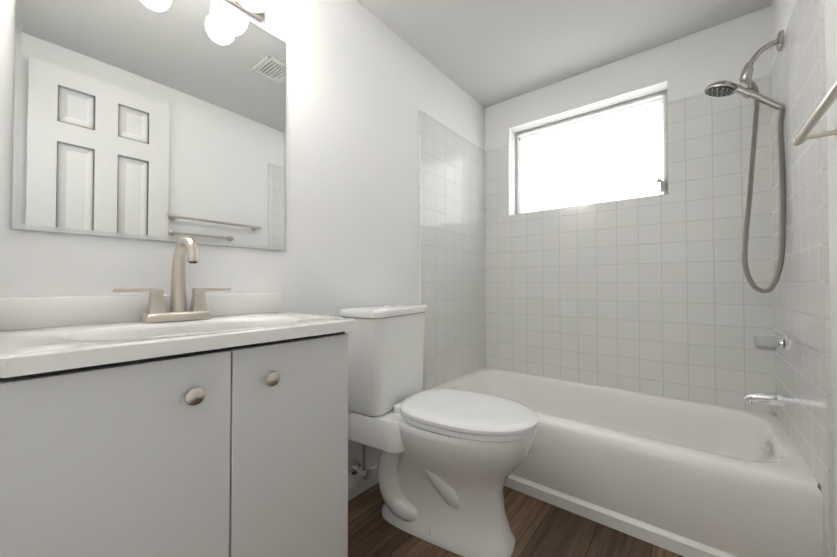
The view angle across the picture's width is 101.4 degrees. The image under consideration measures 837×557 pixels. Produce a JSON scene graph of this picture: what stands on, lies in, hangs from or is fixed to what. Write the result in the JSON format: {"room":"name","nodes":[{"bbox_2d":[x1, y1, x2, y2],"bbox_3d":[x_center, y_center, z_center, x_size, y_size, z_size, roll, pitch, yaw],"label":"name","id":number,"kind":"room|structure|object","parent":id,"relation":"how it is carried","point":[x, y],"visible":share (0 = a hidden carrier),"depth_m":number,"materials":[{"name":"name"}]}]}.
{"room":"bathroom","nodes":[
{"label":"bathroom","id":0,"kind":"room"},
{"bbox_2d":[0,0,484,480],"bbox_3d":[-0.321,-0.154,1.695,0.180,2.300,2.760,-1,-1,39],"label":"wall","id":1,"kind":"structure","parent":0,"point":[364,85],"depth_m":1.46,"materials":[{"name":"white paint"}]},
{"bbox_2d":[11,0,285,250],"bbox_3d":[-0.721,-0.511,1.053,0.005,0.802,0.672,-1,-1,39],"label":"mirror","id":2,"kind":"object","parent":1,"relation":"attached to","point":[161,120],"visible":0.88,"depth_m":0.98,"materials":[{"name":"clear glass"}]},
{"bbox_2d":[227,0,271,20],"bbox_3d":[-0.693,-0.973,0.981,0.148,0.150,0.570,-1,-1,39],"label":"sconce","id":3,"kind":"object","parent":1,"relation":"attached to","point":[256,9],"visible":1,"depth_m":1.15,"materials":[{"name":"white glass"}]},
{"bbox_2d":[348,464,377,500],"bbox_3d":[-0.258,0.953,1.603,0.012,0.085,0.843,-1,-1,39],"label":"baseboard","id":4,"kind":"structure","parent":1,"relation":"attached to","point":[358,484],"depth_m":1.58,"materials":[{"name":"white"}]},
{"bbox_2d":[419,110,485,390],"bbox_3d":[0.252,0.022,2.255,0.010,1.967,0.786,-1,-1,39],"label":"wall tile","id":5,"kind":"structure","parent":1,"relation":"attached to","point":[452,254],"depth_m":2.19,"materials":[{"name":"white tile"}]},
{"bbox_2d":[348,483,683,556],"bbox_3d":[0.343,1.048,1.143,2.124,0.120,3.000,-1,-1,39],"label":"floor","id":6,"kind":"structure","parent":0,"point":[539,528],"depth_m":1.31,"materials":[{"name":"wood"}]},
{"bbox_2d":[0,292,355,556],"bbox_3d":[-0.559,0.514,0.873,0.459,0.938,0.677,-1,-1,39],"label":"bathroom vanity","id":7,"kind":"object","parent":6,"relation":"on","point":[126,432],"visible":0.98,"depth_m":0.70,"materials":[{"name":"white wood"}]},
{"bbox_2d":[113,235,230,322],"bbox_3d":[-0.643,-0.001,0.941,0.152,0.234,0.278,-1,-1,39],"label":"faucet","id":8,"kind":"object","parent":7,"relation":"on","point":[156,309],"visible":1,"depth_m":0.95,"materials":[{"name":"silver metal"}]},
{"bbox_2d":[340,304,538,556],"bbox_3d":[0.077,0.553,1.407,0.795,0.876,0.430,-1,-1,31],"label":"toilet","id":9,"kind":"object","parent":6,"relation":"on","point":[450,461],"visible":1,"depth_m":1.30,"materials":[{"name":"white ceramic"}]},
{"bbox_2d":[431,367,822,556],"bbox_3d":[0.854,0.820,1.782,1.518,0.356,0.763,-1,-1,39],"label":"bathtub","id":10,"kind":"object","parent":6,"relation":"on","point":[685,478],"visible":0.88,"depth_m":1.36,"materials":[{"name":"white ceramic"}]},
{"bbox_2d":[357,0,772,107],"bbox_3d":[0.343,-1.372,1.181,2.124,0.120,3.000,-1,-1,39],"label":"ceiling","id":11,"kind":"structure","parent":0,"point":[485,53],"depth_m":1.81,"materials":[{"name":"grey paint"}]},
{"bbox_2d":[485,6,775,415],"bbox_3d":[1.151,-0.146,2.168,1.524,2.300,0.180,-1,-1,39],"label":"wall","id":12,"kind":"structure","parent":0,"point":[693,64],"depth_m":1.96,"materials":[{"name":"white paint"}]},
{"bbox_2d":[515,89,667,213],"bbox_3d":[1.082,-0.770,2.260,0.922,0.630,0.067,-1,-1,39],"label":"window","id":13,"kind":"structure","parent":12,"relation":"in","point":[619,157],"depth_m":2.22,"materials":[{"name":"white glass"}]},
{"bbox_2d":[485,75,775,414],"bbox_3d":[1.091,-0.159,2.094,1.524,1.610,0.010,-1,-1,39],"label":"wall tile","id":14,"kind":"structure","parent":12,"relation":"attached to","point":[658,295],"depth_m":1.89,"materials":[{"name":"white tile"}]},
{"bbox_2d":[772,0,836,556],"bbox_3d":[1.007,-0.171,0.628,0.180,2.300,2.760,-1,-1,39],"label":"wall","id":15,"kind":"structure","parent":0,"point":[782,11],"depth_m":0.96,"materials":[{"name":"white paint"}]},
{"bbox_2d":[704,29,785,292],"bbox_3d":[1.401,-0.470,1.463,0.270,1.064,0.116,-1,-1,39],"label":"shower head","id":16,"kind":"object","parent":15,"relation":"attached to","point":[723,88],"visible":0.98,"depth_m":1.44},
{"bbox_2d":[743,392,789,407],"bbox_3d":[1.442,0.495,1.410,0.158,0.060,0.046,-1,-1,39],"label":"tub spout","id":17,"kind":"object","parent":15,"relation":"attached to","point":[777,399],"visible":0.73,"depth_m":1.40,"materials":[{"name":"silver metal"}]},
{"bbox_2d":[754,333,789,354],"bbox_3d":[1.454,0.265,1.404,0.111,0.086,0.086,-1,-1,39],"label":"tub valve","id":18,"kind":"object","parent":15,"relation":"attached to","point":[768,342],"visible":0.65,"depth_m":1.39,"materials":[{"name":"silver metal"}]},
{"bbox_2d":[770,0,834,556],"bbox_3d":[1.426,0.006,1.299,0.010,1.967,0.805,-1,-1,39],"label":"wall tile","id":19,"kind":"structure","parent":15,"relation":"attached to","point":[802,287],"depth_m":1.15,"materials":[{"name":"white tile"}]},
{"bbox_2d":[793,80,836,145],"bbox_3d":[0.867,-0.326,0.660,0.100,0.158,0.698,-1,-1,39],"label":"towel rail","id":20,"kind":"object","parent":15,"relation":"attached to","point":[822,108],"visible":1,"depth_m":0.82,"materials":[{"name":"silver metal"}]}
]}

